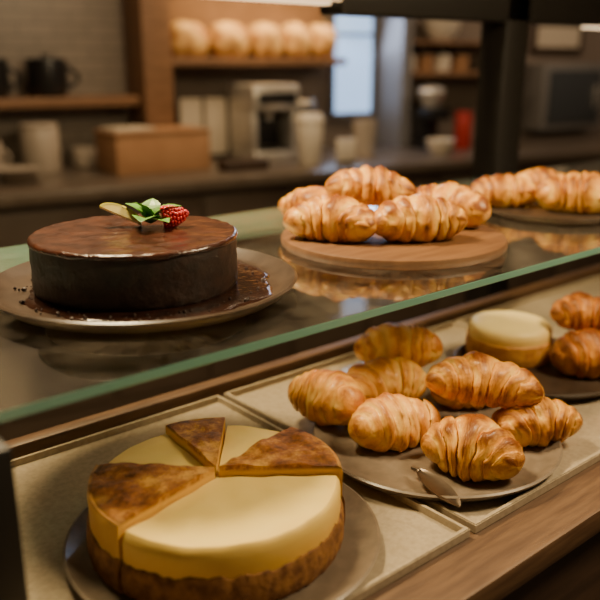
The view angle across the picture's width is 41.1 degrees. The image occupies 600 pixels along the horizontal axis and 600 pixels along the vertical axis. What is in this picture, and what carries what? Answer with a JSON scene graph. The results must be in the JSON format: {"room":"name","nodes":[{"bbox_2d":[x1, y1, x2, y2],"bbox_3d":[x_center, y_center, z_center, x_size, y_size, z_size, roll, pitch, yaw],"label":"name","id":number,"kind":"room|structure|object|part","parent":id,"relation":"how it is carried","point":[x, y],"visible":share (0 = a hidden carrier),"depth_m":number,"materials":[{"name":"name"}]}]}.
{"room":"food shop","nodes":[
{"label":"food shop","id":0,"kind":"room"},
{"bbox_2d":[70,15,599,163],"bbox_3d":[-0.230,-1.158,4.035,8.200,2.700,0.102,-9,19,-29],"label":"wall","id":1,"kind":"structure","parent":0,"point":[202,82],"depth_m":4.33,"materials":[{"name":"paint"}]},
{"bbox_2d":[0,0,128,165],"bbox_3d":[-2.271,-1.256,2.707,3.420,1.750,0.012,-9,19,-29],"label":"wall tile","id":2,"kind":"object","parent":1,"relation":"attached to","point":[89,34],"depth_m":3.52,"materials":[{"name":"brown tile"}]},
{"bbox_2d":[0,94,139,108],"bbox_3d":[-1.662,-0.750,3.093,2.100,0.040,0.207,-9,19,-29],"label":"wall shelf","id":3,"kind":"object","parent":1,"relation":"attached to","point":[13,102],"visible":1,"depth_m":3.37,"materials":[{"name":"brown wood"}]},
{"bbox_2d":[0,57,20,97],"bbox_3d":[-1.256,-0.917,3.274,0.178,0.175,0.150,1,17,5],"label":"coffee pot","id":4,"kind":"object","parent":3,"relation":"on","point":[5,88],"visible":1,"depth_m":3.26,"materials":[{"name":"black ceramic"}]},
{"bbox_3d":[-1.188,-0.921,3.324,0.058,0.106,0.016,-9,19,-29],"label":"handle","id":5,"kind":"part","parent":4,"relation":"part of","materials":[{"name":"black ceramic"}]},
{"bbox_2d":[25,54,79,96],"bbox_3d":[-1.055,-0.950,3.384,0.202,0.175,0.170,1,17,4],"label":"coffee pot","id":6,"kind":"object","parent":3,"relation":"on","point":[46,76],"visible":1,"depth_m":3.33,"materials":[{"name":"black ceramic"}]},
{"bbox_3d":[-1.071,-1.024,3.363,0.158,0.022,0.158,-9,19,-29],"label":"lid","id":7,"kind":"part","parent":6,"relation":"part of","materials":[{"name":"black ceramic"}]},
{"bbox_3d":[-0.977,-0.956,3.440,0.065,0.109,0.019,-9,19,-29],"label":"handle","id":8,"kind":"part","parent":6,"relation":"part of","materials":[{"name":"black ceramic"}]},
{"bbox_2d":[327,15,376,118],"bbox_3d":[0.276,-1.552,4.131,0.280,1.200,0.040,-9,19,-29],"label":"window","id":9,"kind":"structure","parent":1,"relation":"in","point":[351,87],"depth_m":4.22,"materials":[{"name":"blue"}]},
{"bbox_2d":[373,18,412,148],"bbox_3d":[0.490,-1.675,4.103,0.060,1.749,0.250,-9,19,-29],"label":"trim","id":10,"kind":"structure","parent":1,"relation":"attached to","point":[394,36],"depth_m":4.21,"materials":[{"name":"grey paint"}]},
{"bbox_2d":[411,71,478,76],"bbox_3d":[0.863,-1.263,4.461,0.770,0.025,0.207,-9,19,-29],"label":"wall shelf","id":11,"kind":"object","parent":1,"relation":"attached to","point":[433,73],"visible":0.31,"depth_m":4.31,"materials":[{"name":"brown wood"}]},
{"bbox_2d":[411,51,415,71],"bbox_3d":[0.573,-1.284,4.300,0.100,0.108,0.100,-9,19,-29],"label":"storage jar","id":12,"kind":"object","parent":11,"relation":"on","point":[413,52],"visible":0.23,"depth_m":4.27,"materials":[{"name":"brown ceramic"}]},
{"bbox_2d":[415,51,433,71],"bbox_3d":[0.677,-1.301,4.358,0.100,0.108,0.100,-9,19,-29],"label":"storage jar","id":13,"kind":"object","parent":11,"relation":"on","point":[424,59],"visible":0.96,"depth_m":4.32,"materials":[{"name":"brown"}]},
{"bbox_3d":[0.677,-1.344,4.345,0.086,0.018,0.086,-9,19,-29],"label":"lid","id":14,"kind":"part","parent":13,"relation":"part of","materials":[{"name":"black ceramic"}]},
{"bbox_2d":[433,51,450,70],"bbox_3d":[0.781,-1.318,4.415,0.100,0.108,0.100,-9,19,-29],"label":"storage jar","id":15,"kind":"object","parent":11,"relation":"on","point":[442,59],"visible":0.83,"depth_m":4.38,"materials":[{"name":"white ceramic"}]},
{"bbox_3d":[0.781,-1.361,4.402,0.086,0.018,0.086,-9,19,-29],"label":"lid","id":16,"kind":"part","parent":15,"relation":"part of","materials":[{"name":"black ceramic"}]},
{"bbox_2d":[450,51,468,70],"bbox_3d":[0.893,-1.337,4.477,0.100,0.108,0.100,-9,19,-29],"label":"storage jar","id":17,"kind":"object","parent":11,"relation":"on","point":[459,59],"visible":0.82,"depth_m":4.44,"materials":[{"name":"brown"}]},
{"bbox_3d":[0.893,-1.380,4.464,0.086,0.018,0.086,-9,19,-29],"label":"lid","id":18,"kind":"part","parent":17,"relation":"part of","materials":[{"name":"black ceramic"}]},
{"bbox_2d":[413,40,479,45],"bbox_3d":[0.858,-1.421,4.423,0.770,0.020,0.187,-9,19,-29],"label":"wall shelf","id":19,"kind":"object","parent":1,"relation":"attached to","point":[415,42],"visible":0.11,"depth_m":4.30,"materials":[{"name":"brown wood"}]},
{"bbox_2d":[421,20,460,40],"bbox_3d":[0.765,-1.463,4.338,0.220,0.110,0.220,-9,19,-29],"label":"bowl","id":20,"kind":"object","parent":19,"relation":"on","point":[433,29],"visible":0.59,"depth_m":4.27,"materials":[{"name":"white ceramic"}]},
{"bbox_2d":[528,25,583,52],"bbox_3d":[1.579,-1.614,4.909,0.440,0.190,0.028,-9,19,-29],"label":"picture frame","id":21,"kind":"object","parent":1,"relation":"attached to","point":[543,39],"visible":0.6,"depth_m":4.89,"materials":[{"name":"brown wood"}]},
{"bbox_2d":[537,26,580,46],"bbox_3d":[1.585,-1.611,4.899,0.360,0.120,0.004,-9,19,-29],"label":"print","id":22,"kind":"object","parent":21,"relation":"attached to","point":[547,36],"depth_m":4.89,"materials":[{"name":"beige paper"}]},
{"bbox_2d":[521,63,599,130],"bbox_3d":[1.645,-1.262,4.957,0.540,0.390,0.190,-9,19,-29],"label":"microwave","id":23,"kind":"object","parent":1,"relation":"attached to","point":[556,96],"visible":0.9,"depth_m":4.86,"materials":[{"name":"grey paint"}]},
{"bbox_3d":[1.681,-1.245,4.898,0.440,0.310,0.012,-9,19,-29],"label":"door","id":24,"kind":"part","parent":23,"relation":"part of","materials":[{"name":"black glass"}]},
{"bbox_3d":[1.839,-1.266,4.970,0.010,0.130,0.020,-9,19,-29],"label":"handle","id":25,"kind":"part","parent":23,"relation":"part of","materials":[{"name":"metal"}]},
{"bbox_3d":[1.070,0.806,2.273,8.400,0.050,5.300,-9,19,-29],"label":"floor","id":26,"kind":"structure","parent":0,"visible":0},
{"bbox_2d":[0,200,114,441],"bbox_3d":[-1.273,0.027,3.209,0.810,0.904,0.786,-9,19,-29],"label":"base cabinet","id":27,"kind":"object","parent":26,"relation":"on","point":[16,223],"visible":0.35,"depth_m":2.96,"materials":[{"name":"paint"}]},
{"bbox_2d":[100,184,289,407],"bbox_3d":[-0.569,-0.090,3.599,0.810,0.904,0.786,-9,19,-29],"label":"base cabinet","id":28,"kind":"object","parent":26,"relation":"on","point":[214,203],"visible":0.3,"depth_m":3.28,"materials":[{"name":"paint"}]},
{"bbox_3d":[-0.561,-0.007,3.192,0.380,0.780,0.018,-9,19,-29],"label":"door","id":29,"kind":"part","parent":28,"relation":"part of","materials":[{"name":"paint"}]},
{"bbox_3d":[-0.215,-0.065,3.383,0.380,0.780,0.018,-9,19,-29],"label":"door","id":30,"kind":"part","parent":28,"relation":"part of","materials":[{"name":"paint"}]},
{"bbox_2d":[0,0,599,599],"bbox_3d":[0.336,0.183,1.479,2.920,1.600,0.838,-14,22,-38],"label":"display case","id":31,"kind":"object","parent":26,"relation":"on","point":[547,548],"visible":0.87,"depth_m":1.12,"materials":[{"name":"brown wood"}]},
{"bbox_3d":[-0.263,0.219,0.631,0.071,0.230,0.070,-14,21,-38],"label":"post","id":32,"kind":"part","parent":31,"relation":"part of","materials":[{"name":"black metal"}]},
{"bbox_2d":[13,395,469,599],"bbox_3d":[-0.180,0.256,0.888,0.553,0.012,0.484,-14,22,-38],"label":"serving tray","id":33,"kind":"object","parent":31,"relation":"on","point":[51,483],"visible":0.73,"depth_m":0.94,"materials":[{"name":"ceramic"}]},
{"bbox_2d":[63,482,380,599],"bbox_3d":[-0.082,0.256,0.870,0.338,0.016,0.338,-14,22,-38],"label":"plate","id":34,"kind":"object","parent":33,"relation":"on","point":[357,555],"visible":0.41,"depth_m":0.82,"materials":[{"name":"ceramic"}]},
{"bbox_2d":[86,417,344,599],"bbox_3d":[-0.089,0.215,0.868,0.280,0.082,0.276,-14,22,-38],"label":"cheesecake","id":35,"kind":"object","parent":34,"relation":"on","point":[199,509],"visible":1,"depth_m":0.80,"materials":[{"name":"yellow food"}]},
{"bbox_2d":[0,160,599,422],"bbox_3d":[0.450,-0.183,1.548,2.325,0.010,0.570,-14,22,-38],"label":"glass shelf","id":36,"kind":"object","parent":31,"relation":"attached to","point":[42,368],"visible":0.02,"depth_m":0.89,"materials":[{"name":"teal"}]},
{"bbox_2d":[0,248,296,333],"bbox_3d":[-0.185,-0.021,0.962,0.364,0.018,0.364,-14,22,-38],"label":"plate","id":37,"kind":"object","parent":36,"relation":"on","point":[283,276],"visible":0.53,"depth_m":0.86,"materials":[{"name":"beige ceramic"}]},
{"bbox_2d":[27,213,237,311],"bbox_3d":[-0.196,-0.051,0.955,0.243,0.065,0.243,-14,22,-38],"label":"chocolate cake","id":38,"kind":"object","parent":37,"relation":"on","point":[113,263],"visible":0.96,"depth_m":0.87,"materials":[{"name":"food"}]},
{"bbox_2d":[99,202,141,224],"bbox_3d":[-0.218,-0.105,0.974,0.051,0.029,0.013,0,17,0],"label":"wedge","id":39,"kind":"object","parent":38,"relation":"on","point":[122,211],"visible":0.82,"depth_m":0.97,"materials":[{"name":"yellow food"}]},
{"bbox_2d":[125,198,180,223],"bbox_3d":[-0.174,-0.105,0.965,0.062,0.029,0.057,-9,19,-27],"label":"sprig","id":40,"kind":"object","parent":38,"relation":"on","point":[150,209],"visible":1,"depth_m":0.97,"materials":[{"name":"green plant"}]},
{"bbox_2d":[160,205,188,227],"bbox_3d":[-0.152,-0.101,0.972,0.035,0.030,0.029,-2,17,-8],"label":"raspberry","id":41,"kind":"object","parent":38,"relation":"on","point":[177,214],"visible":0.95,"depth_m":0.96,"materials":[{"name":"red food"}]},
{"bbox_2d":[23,260,272,321],"bbox_3d":[-0.175,-0.019,0.959,0.302,0.002,0.297,-14,22,-38],"label":"sauce","id":42,"kind":"object","parent":37,"relation":"on","point":[246,280],"visible":0.34,"depth_m":0.87,"materials":[{"name":"brown food"}]},
{"bbox_2d":[13,266,268,321],"bbox_3d":[-0.185,-0.020,0.960,0.293,0.005,0.291,-14,22,-38],"label":"crumbs","id":43,"kind":"object","parent":42,"relation":"on","point":[245,267],"visible":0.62,"depth_m":0.86,"materials":[{"name":"brown food"}]},
{"bbox_2d":[281,225,507,269],"bbox_3d":[0.140,-0.093,1.210,0.338,0.014,0.338,-14,22,-38],"label":"serving board","id":44,"kind":"object","parent":36,"relation":"on","point":[480,244],"visible":0.59,"depth_m":1.11,"materials":[{"name":"brown wood"}]},
{"bbox_2d":[278,186,329,214],"bbox_3d":[0.029,-0.153,1.283,0.134,0.057,0.077,10,19,30],"label":"croissant","id":45,"kind":"object","parent":44,"relation":"on","point":[299,195],"visible":0.25,"depth_m":1.27,"materials":[{"name":"orange food"}]},
{"bbox_2d":[283,194,376,241],"bbox_3d":[0.049,-0.122,1.164,0.141,0.066,0.082,6,18,19],"label":"croissant","id":46,"kind":"object","parent":44,"relation":"on","point":[337,218],"visible":0.99,"depth_m":1.13,"materials":[{"name":"orange food"}]},
{"bbox_2d":[325,165,416,205],"bbox_3d":[0.112,-0.179,1.256,0.143,0.065,0.081,2,17,6],"label":"croissant","id":47,"kind":"object","parent":44,"relation":"on","point":[369,186],"visible":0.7,"depth_m":1.23,"materials":[{"name":"orange food"}]},
{"bbox_2d":[374,194,467,242],"bbox_3d":[0.168,-0.121,1.158,0.145,0.066,0.086,-5,17,-15],"label":"croissant","id":48,"kind":"object","parent":44,"relation":"on","point":[416,217],"visible":0.99,"depth_m":1.13,"materials":[{"name":"orange food"}]},
{"bbox_2d":[416,181,490,227],"bbox_3d":[0.234,-0.153,1.264,0.146,0.069,0.093,10,19,30],"label":"croissant","id":49,"kind":"object","parent":44,"relation":"on","point":[477,207],"visible":0.48,"depth_m":1.23,"materials":[{"name":"orange food"}]},
{"bbox_2d":[491,201,599,224],"bbox_3d":[0.463,-0.166,1.452,0.270,0.014,0.270,-14,22,-38],"label":"plate","id":50,"kind":"object","parent":36,"relation":"on","point":[534,212],"visible":0.41,"depth_m":1.39,"materials":[{"name":"brown wood"}]},
{"bbox_2d":[470,173,536,207],"bbox_3d":[0.372,-0.203,1.476,0.131,0.060,0.076,-2,17,-5],"label":"croissant","id":51,"kind":"object","parent":50,"relation":"on","point":[502,191],"visible":0.73,"depth_m":1.45,"materials":[{"name":"orange food"}]},
{"bbox_2d":[515,167,560,200],"bbox_3d":[0.463,-0.225,1.544,0.127,0.063,0.082,-3,17,-10],"label":"croissant","id":52,"kind":"object","parent":50,"relation":"on","point":[536,176],"visible":0.28,"depth_m":1.52,"materials":[{"name":"orange food"}]},
{"bbox_2d":[535,171,599,213],"bbox_3d":[0.492,-0.194,1.425,0.138,0.072,0.092,6,18,19],"label":"croissant","id":53,"kind":"object","parent":50,"relation":"on","point":[573,192],"visible":1,"depth_m":1.40,"materials":[{"name":"orange food"}]},
{"bbox_3d":[0.207,0.056,1.534,2.800,0.024,0.025,-14,21,-38],"label":"rail","id":54,"kind":"part","parent":31,"relation":"part of","materials":[{"name":"brown wood"}]},
{"bbox_2d":[224,321,599,533],"bbox_3d":[0.248,0.151,1.236,0.550,0.012,0.484,-14,22,-38],"label":"serving tray","id":55,"kind":"object","parent":31,"relation":"on","point":[267,399],"visible":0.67,"depth_m":1.16,"materials":[{"name":"ceramic"}]},
{"bbox_2d":[312,387,562,501],"bbox_3d":[0.182,0.189,1.082,0.330,0.018,0.330,-14,22,-38],"label":"plate","id":56,"kind":"object","parent":55,"relation":"on","point":[390,471],"visible":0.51,"depth_m":1.01,"materials":[{"name":"ceramic"}]},
{"bbox_2d":[288,369,365,425],"bbox_3d":[0.038,0.132,1.129,0.123,0.070,0.088,11,20,33],"label":"croissant","id":57,"kind":"object","parent":56,"relation":"on","point":[324,396],"visible":0.9,"depth_m":1.10,"materials":[{"name":"brown food"}]},
{"bbox_2d":[347,356,426,398],"bbox_3d":[0.126,0.119,1.194,0.136,0.069,0.089,-6,18,-20],"label":"croissant","id":58,"kind":"object","parent":56,"relation":"on","point":[400,375],"visible":0.62,"depth_m":1.16,"materials":[{"name":"brown food"}]},
{"bbox_2d":[354,322,442,367],"bbox_3d":[0.155,0.069,1.265,0.140,0.065,0.086,0,17,0],"label":"croissant","id":59,"kind":"object","parent":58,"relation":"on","point":[420,346],"visible":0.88,"depth_m":1.24,"materials":[{"name":"brown food"}]},
{"bbox_2d":[348,392,440,451],"bbox_3d":[0.125,0.157,1.068,0.131,0.069,0.090,-5,18,-18],"label":"croissant","id":60,"kind":"object","parent":56,"relation":"on","point":[385,422],"visible":0.88,"depth_m":1.04,"materials":[{"name":"brown food"}]},
{"bbox_2d":[411,466,460,506],"bbox_3d":[0.160,0.219,0.947,0.027,0.012,0.090,-9,19,-27],"label":"cake server","id":61,"kind":"object","parent":56,"relation":"on","point":[432,482],"visible":1,"depth_m":0.94,"materials":[{"name":"metal"}]},
{"bbox_3d":[0.142,0.207,0.978,0.006,0.009,0.015,-9,25,-27],"label":"handle","id":62,"kind":"part","parent":61,"relation":"part of","materials":[{"name":"silver metal"}]},
{"bbox_2d":[431,391,487,408],"bbox_3d":[0.254,0.126,1.192,0.127,0.058,0.079,-3,17,-10],"label":"croissant","id":63,"kind":"object","parent":56,"relation":"on","point":[454,404],"visible":0.18,"depth_m":1.17,"materials":[{"name":"brown food"}]},
{"bbox_2d":[420,414,524,481],"bbox_3d":[0.216,0.178,0.993,0.129,0.073,0.094,9,19,26],"label":"croissant","id":64,"kind":"object","parent":56,"relation":"on","point":[474,447],"visible":1,"depth_m":0.96,"materials":[{"name":"brown food"}]},
{"bbox_2d":[492,396,582,446],"bbox_3d":[0.317,0.158,1.078,0.126,0.063,0.086,-4,17,-12],"label":"croissant","id":65,"kind":"object","parent":56,"relation":"on","point":[543,422],"visible":0.76,"depth_m":1.05,"materials":[{"name":"brown food"}]},
{"bbox_2d":[425,351,543,408],"bbox_3d":[0.251,0.106,1.083,0.156,0.070,0.086,5,17,17],"label":"croissant","id":66,"kind":"object","parent":65,"relation":"on","point":[478,379],"visible":1,"depth_m":1.06,"materials":[{"name":"brown food"}]},
{"bbox_2d":[453,338,599,400],"bbox_3d":[0.399,0.112,1.341,0.280,0.018,0.280,-14,22,-38],"label":"plate","id":67,"kind":"object","parent":55,"relation":"on","point":[556,384],"visible":0.2,"depth_m":1.28,"materials":[{"name":"brown ceramic"}]},
{"bbox_2d":[465,310,552,368],"bbox_3d":[0.364,0.063,1.393,0.148,0.067,0.148,-14,22,-38],"label":"cheesecake","id":68,"kind":"object","parent":67,"relation":"on","point":[525,340],"visible":0.91,"depth_m":1.34,"materials":[{"name":"beige food"}]},
{"bbox_2d":[550,328,599,378],"bbox_3d":[0.474,0.083,1.310,0.129,0.076,0.099,0,17,0],"label":"pastry","id":69,"kind":"object","parent":67,"relation":"on","point":[577,353],"visible":1,"depth_m":1.28,"materials":[{"name":"brown food"}]},
{"bbox_2d":[550,291,599,330],"bbox_3d":[0.480,0.017,1.342,0.118,0.062,0.078,3,17,9],"label":"pastry","id":70,"kind":"object","parent":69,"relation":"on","point":[575,311],"visible":0.92,"depth_m":1.32,"materials":[{"name":"orange food"}]},
{"bbox_3d":[0.483,0.003,2.079,0.085,1.600,0.075,-14,21,-38],"label":"post","id":71,"kind":"part","parent":31,"relation":"part of","materials":[{"name":"black metal"}]},
{"bbox_2d":[455,275,599,337],"bbox_3d":[0.673,0.047,1.583,0.547,0.012,0.484,-14,22,-38],"label":"serving tray","id":72,"kind":"object","parent":31,"relation":"on","point":[540,305],"visible":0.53,"depth_m":1.73,"materials":[{"name":"ceramic"}]},
{"bbox_2d":[290,171,439,355],"bbox_3d":[0.135,-0.207,3.988,0.810,0.904,0.786,-9,19,-29],"label":"base cabinet","id":73,"kind":"object","parent":26,"relation":"on","point":[334,335],"visible":0.07,"depth_m":3.70,"materials":[{"name":"paint"}]},
{"bbox_3d":[0.142,-0.124,3.581,0.380,0.780,0.018,-9,19,-29],"label":"door","id":74,"kind":"part","parent":73,"relation":"part of","materials":[{"name":"paint"}]},
{"bbox_3d":[0.489,-0.182,3.772,0.380,0.780,0.018,-9,19,-29],"label":"door","id":75,"kind":"part","parent":73,"relation":"part of","materials":[{"name":"paint"}]},
{"bbox_2d":[433,161,562,312],"bbox_3d":[0.838,-0.323,4.377,0.810,0.904,0.786,-9,19,-29],"label":"base cabinet","id":76,"kind":"object","parent":26,"relation":"on","point":[451,301],"visible":0.07,"depth_m":4.01,"materials":[{"name":"paint"}]},
{"bbox_3d":[0.846,-0.241,3.970,0.380,0.780,0.018,-9,19,-29],"label":"door","id":77,"kind":"part","parent":76,"relation":"part of","materials":[{"name":"paint"}]},
{"bbox_3d":[1.192,-0.298,4.162,0.380,0.780,0.018,-9,19,-29],"label":"door","id":78,"kind":"part","parent":76,"relation":"part of","materials":[{"name":"paint"}]},
{"bbox_2d":[553,158,599,276],"bbox_3d":[1.542,-0.440,4.766,0.810,0.904,0.786,-9,19,-29],"label":"base cabinet","id":79,"kind":"object","parent":26,"relation":"on","point":[592,260],"visible":0.07,"depth_m":4.35,"materials":[{"name":"paint"}]},
{"bbox_3d":[-2.680,0.260,2.431,0.810,0.904,0.786,-9,19,-29],"label":"cabinet","id":80,"kind":"object","parent":26,"relation":"on","visible":0},
{"bbox_2d":[0,131,599,208],"bbox_3d":[-0.218,-0.604,3.658,6.500,0.045,0.787,-9,19,-29],"label":"countertop","id":81,"kind":"structure","parent":80,"relation":"on","point":[72,184],"depth_m":3.33,"materials":[{"name":"grey stone"}]},
{"bbox_2d":[0,141,10,166],"bbox_3d":[-1.233,-0.564,3.204,0.119,0.140,0.100,1,17,5],"label":"mug","id":82,"kind":"object","parent":81,"relation":"on","point":[1,147],"visible":0.73,"depth_m":3.21,"materials":[{"name":"beige ceramic"}]},
{"bbox_3d":[-1.187,-0.574,3.235,0.039,0.092,0.011,-9,19,-29],"label":"handle","id":83,"kind":"part","parent":82,"relation":"part of","materials":[{"name":"beige ceramic"}]},
{"bbox_2d":[0,176,41,184],"bbox_3d":[-1.080,-0.459,3.069,0.176,0.016,0.176,-9,19,-29],"label":"saucer","id":84,"kind":"object","parent":81,"relation":"on","point":[38,177],"visible":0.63,"depth_m":3.01,"materials":[{"name":"beige ceramic"}]},
{"bbox_2d":[0,173,40,180],"bbox_3d":[-1.080,-0.471,3.065,0.176,0.016,0.176,-9,19,-29],"label":"saucer","id":85,"kind":"object","parent":84,"relation":"on","point":[37,174],"visible":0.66,"depth_m":3.01,"materials":[{"name":"beige ceramic"}]},
{"bbox_2d":[0,169,40,177],"bbox_3d":[-1.080,-0.483,3.062,0.176,0.016,0.176,-9,19,-29],"label":"saucer","id":86,"kind":"object","parent":85,"relation":"on","point":[38,170],"visible":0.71,"depth_m":3.01,"materials":[{"name":"beige ceramic"}]},
{"bbox_2d":[0,165,40,174],"bbox_3d":[-1.080,-0.495,3.058,0.176,0.016,0.176,-9,19,-29],"label":"saucer","id":87,"kind":"object","parent":86,"relation":"on","point":[24,169],"visible":1,"depth_m":3.08,"materials":[{"name":"beige ceramic"}]},
{"bbox_2d":[19,122,61,173],"bbox_3d":[-1.081,-0.633,3.330,0.156,0.200,0.156,-9,19,-29],"label":"canister","id":88,"kind":"object","parent":81,"relation":"on","point":[39,141],"visible":0.9,"depth_m":3.27,"materials":[{"name":"beige ceramic"}]},
{"bbox_3d":[-1.081,-0.720,3.304,0.153,0.020,0.153,-9,19,-29],"label":"lid","id":89,"kind":"part","parent":88,"relation":"part of","materials":[{"name":"beige ceramic"}]},
{"bbox_2d":[72,146,96,168],"bbox_3d":[-0.927,-0.623,3.494,0.130,0.085,0.110,-4,17,-14],"label":"mug","id":90,"kind":"object","parent":81,"relation":"on","point":[83,157],"visible":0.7,"depth_m":3.45,"materials":[{"name":"beige ceramic"}]},
{"bbox_2d":[92,125,211,176],"bbox_3d":[-0.623,-0.639,3.399,0.434,0.170,0.256,-11,20,-32],"label":"cardboard box","id":91,"kind":"object","parent":81,"relation":"on","point":[179,148],"visible":0.93,"depth_m":3.30,"materials":[{"name":"brown cardboard"}]},
{"bbox_2d":[99,125,154,132],"bbox_3d":[-0.718,-0.711,3.320,0.180,0.012,0.140,-15,22,-40],"label":"paper","id":92,"kind":"object","parent":91,"relation":"on","point":[116,129],"visible":1,"depth_m":3.29,"materials":[{"name":"beige paper"}]},
{"bbox_2d":[179,98,202,127],"bbox_3d":[-0.507,-0.800,3.746,0.110,0.280,0.060,-9,19,-29],"label":"canister","id":93,"kind":"object","parent":81,"relation":"on","point":[190,108],"visible":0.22,"depth_m":3.72,"materials":[{"name":"beige ceramic"}]},
{"bbox_2d":[204,97,227,158],"bbox_3d":[-0.399,-0.818,3.806,0.110,0.280,0.060,-9,19,-29],"label":"canister","id":94,"kind":"object","parent":81,"relation":"on","point":[215,108],"visible":0.8,"depth_m":3.80,"materials":[{"name":"beige ceramic"}]},
{"bbox_2d":[122,0,346,126],"bbox_3d":[-0.283,-1.303,3.733,1.040,1.249,0.250,-9,19,-29],"label":"shelf unit","id":95,"kind":"object","parent":81,"relation":"on","point":[149,61],"visible":0.69,"depth_m":3.56,"materials":[{"name":"brown wood"}]},
{"bbox_3d":[-0.677,-1.238,3.515,0.130,1.249,0.250,-9,19,-29],"label":"panel","id":96,"kind":"part","parent":95,"relation":"part of","materials":[{"name":"brown wood"}]},
{"bbox_2d":[170,20,208,57],"bbox_3d":[-0.523,-1.183,3.627,0.208,0.160,0.198,-9,19,-29],"label":"bread loaf","id":97,"kind":"object","parent":95,"relation":"on","point":[188,39],"visible":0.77,"depth_m":3.55,"materials":[{"name":"orange food"}]},
{"bbox_2d":[207,21,248,57],"bbox_3d":[-0.338,-1.215,3.729,0.198,0.163,0.204,-9,19,-29],"label":"bread loaf","id":98,"kind":"object","parent":95,"relation":"on","point":[227,39],"visible":0.98,"depth_m":3.66,"materials":[{"name":"orange food"}]},
{"bbox_3d":[-0.286,-1.332,3.866,0.910,0.310,0.012,-9,19,-29],"label":"panel","id":99,"kind":"part","parent":95,"relation":"part of","materials":[{"name":"brown wood"}]},
{"bbox_3d":[-0.227,-1.137,3.817,0.910,0.035,0.250,-9,19,-29],"label":"shelf","id":100,"kind":"part","parent":95,"relation":"part of","materials":[{"name":"brown wood"}]},
{"bbox_2d":[247,22,282,57],"bbox_3d":[-0.176,-1.242,3.821,0.159,0.162,0.200,-9,19,-29],"label":"bread loaf","id":101,"kind":"object","parent":95,"relation":"on","point":[265,39],"visible":0.87,"depth_m":3.75,"materials":[{"name":"orange food"}]},
{"bbox_2d":[279,22,310,57],"bbox_3d":[-0.035,-1.267,3.898,0.148,0.165,0.198,-9,19,-29],"label":"bread loaf","id":102,"kind":"object","parent":95,"relation":"on","point":[296,39],"visible":0.81,"depth_m":3.83,"materials":[{"name":"food"}]},
{"bbox_2d":[306,24,336,57],"bbox_3d":[0.100,-1.286,3.971,0.148,0.160,0.206,-9,19,-29],"label":"bread loaf","id":103,"kind":"object","parent":95,"relation":"on","point":[323,37],"visible":0.8,"depth_m":3.90,"materials":[{"name":"food"}]},
{"bbox_2d":[217,157,268,172],"bbox_3d":[-0.242,-0.579,3.417,0.200,0.045,0.100,-9,19,-29],"label":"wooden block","id":104,"kind":"object","parent":81,"relation":"on","point":[249,163],"visible":1,"depth_m":3.38,"materials":[{"name":"brown wood"}]},
{"bbox_2d":[229,83,298,161],"bbox_3d":[-0.168,-0.832,3.739,0.240,0.345,0.276,-9,19,-29],"label":"coffee machine","id":105,"kind":"object","parent":81,"relation":"on","point":[262,115],"visible":0.98,"depth_m":3.68,"materials":[{"name":"metal"}]},
{"bbox_3d":[-0.146,-0.857,3.693,0.048,0.050,0.048,-9,19,-29],"label":"spout","id":106,"kind":"part","parent":105,"relation":"part of","materials":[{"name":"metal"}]},
{"bbox_2d":[258,146,291,151],"bbox_3d":[-0.141,-0.705,3.730,0.176,0.006,0.120,-9,19,-29],"label":"drip tray","id":107,"kind":"object","parent":105,"relation":"on","point":[260,148],"depth_m":3.72,"materials":[{"name":"silver metal"}]},
{"bbox_3d":[-0.100,-0.906,3.595,0.190,0.050,0.007,-9,19,-29],"label":"panel","id":108,"kind":"part","parent":105,"relation":"part of","materials":[{"name":"black ceramic"}]},
{"bbox_2d":[297,100,314,149],"bbox_3d":[-0.001,-0.855,3.963,0.150,0.260,0.150,-9,19,-29],"label":"canister","id":109,"kind":"object","parent":81,"relation":"on","point":[305,106],"visible":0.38,"depth_m":3.87,"materials":[{"name":"beige ceramic"}]},
{"bbox_3d":[-0.001,-0.967,3.929,0.147,0.026,0.147,-9,19,-29],"label":"lid","id":110,"kind":"part","parent":109,"relation":"part of","materials":[{"name":"metal"}]},
{"bbox_2d":[295,113,324,165],"bbox_3d":[0.043,-0.713,3.550,0.132,0.225,0.132,-9,19,-29],"label":"tumbler","id":111,"kind":"object","parent":81,"relation":"on","point":[309,126],"visible":1,"depth_m":3.51,"materials":[{"name":"beige plastic"}]},
{"bbox_3d":[0.043,-0.804,3.522,0.132,0.033,0.132,-9,19,-29],"label":"lid","id":112,"kind":"part","parent":111,"relation":"part of","materials":[{"name":"white ceramic"}]},
{"bbox_2d":[336,138,355,164],"bbox_3d":[0.207,-0.670,3.601,0.100,0.115,0.050,-9,19,-29],"label":"cup","id":113,"kind":"object","parent":81,"relation":"on","point":[345,147],"visible":1,"depth_m":3.60,"materials":[{"name":"beige ceramic"}]},
{"bbox_2d":[352,119,376,155],"bbox_3d":[0.316,-0.798,3.929,0.120,0.170,0.120,-9,19,-29],"label":"drinking glass","id":114,"kind":"object","parent":81,"relation":"on","point":[364,130],"visible":0.99,"depth_m":3.89,"materials":[{"name":"beige ceramic"}]},
{"bbox_2d":[409,85,450,150],"bbox_3d":[0.685,-0.958,4.194,0.150,0.324,0.190,-9,19,-29],"label":"coffee grinder","id":115,"kind":"object","parent":81,"relation":"on","point":[425,118],"visible":0.86,"depth_m":4.15,"materials":[{"name":"black plastic"}]},
{"bbox_2d":[426,138,454,155],"bbox_3d":[0.692,-0.755,3.952,0.144,0.075,0.144,-9,19,-29],"label":"bowl","id":116,"kind":"object","parent":81,"relation":"on","point":[436,146],"visible":1,"depth_m":3.91,"materials":[{"name":"white ceramic"}]},
{"bbox_2d":[453,111,472,148],"bbox_3d":[0.862,-0.898,4.228,0.090,0.190,0.090,-9,19,-29],"label":"canister","id":117,"kind":"object","parent":81,"relation":"on","point":[462,129],"visible":1,"depth_m":4.20,"materials":[{"name":"red paint"}]},
{"bbox_3d":[0.862,-0.980,4.204,0.088,0.019,0.088,-9,19,-29],"label":"lid","id":118,"kind":"part","parent":117,"relation":"part of","materials":[{"name":"red paint"}]}
]}

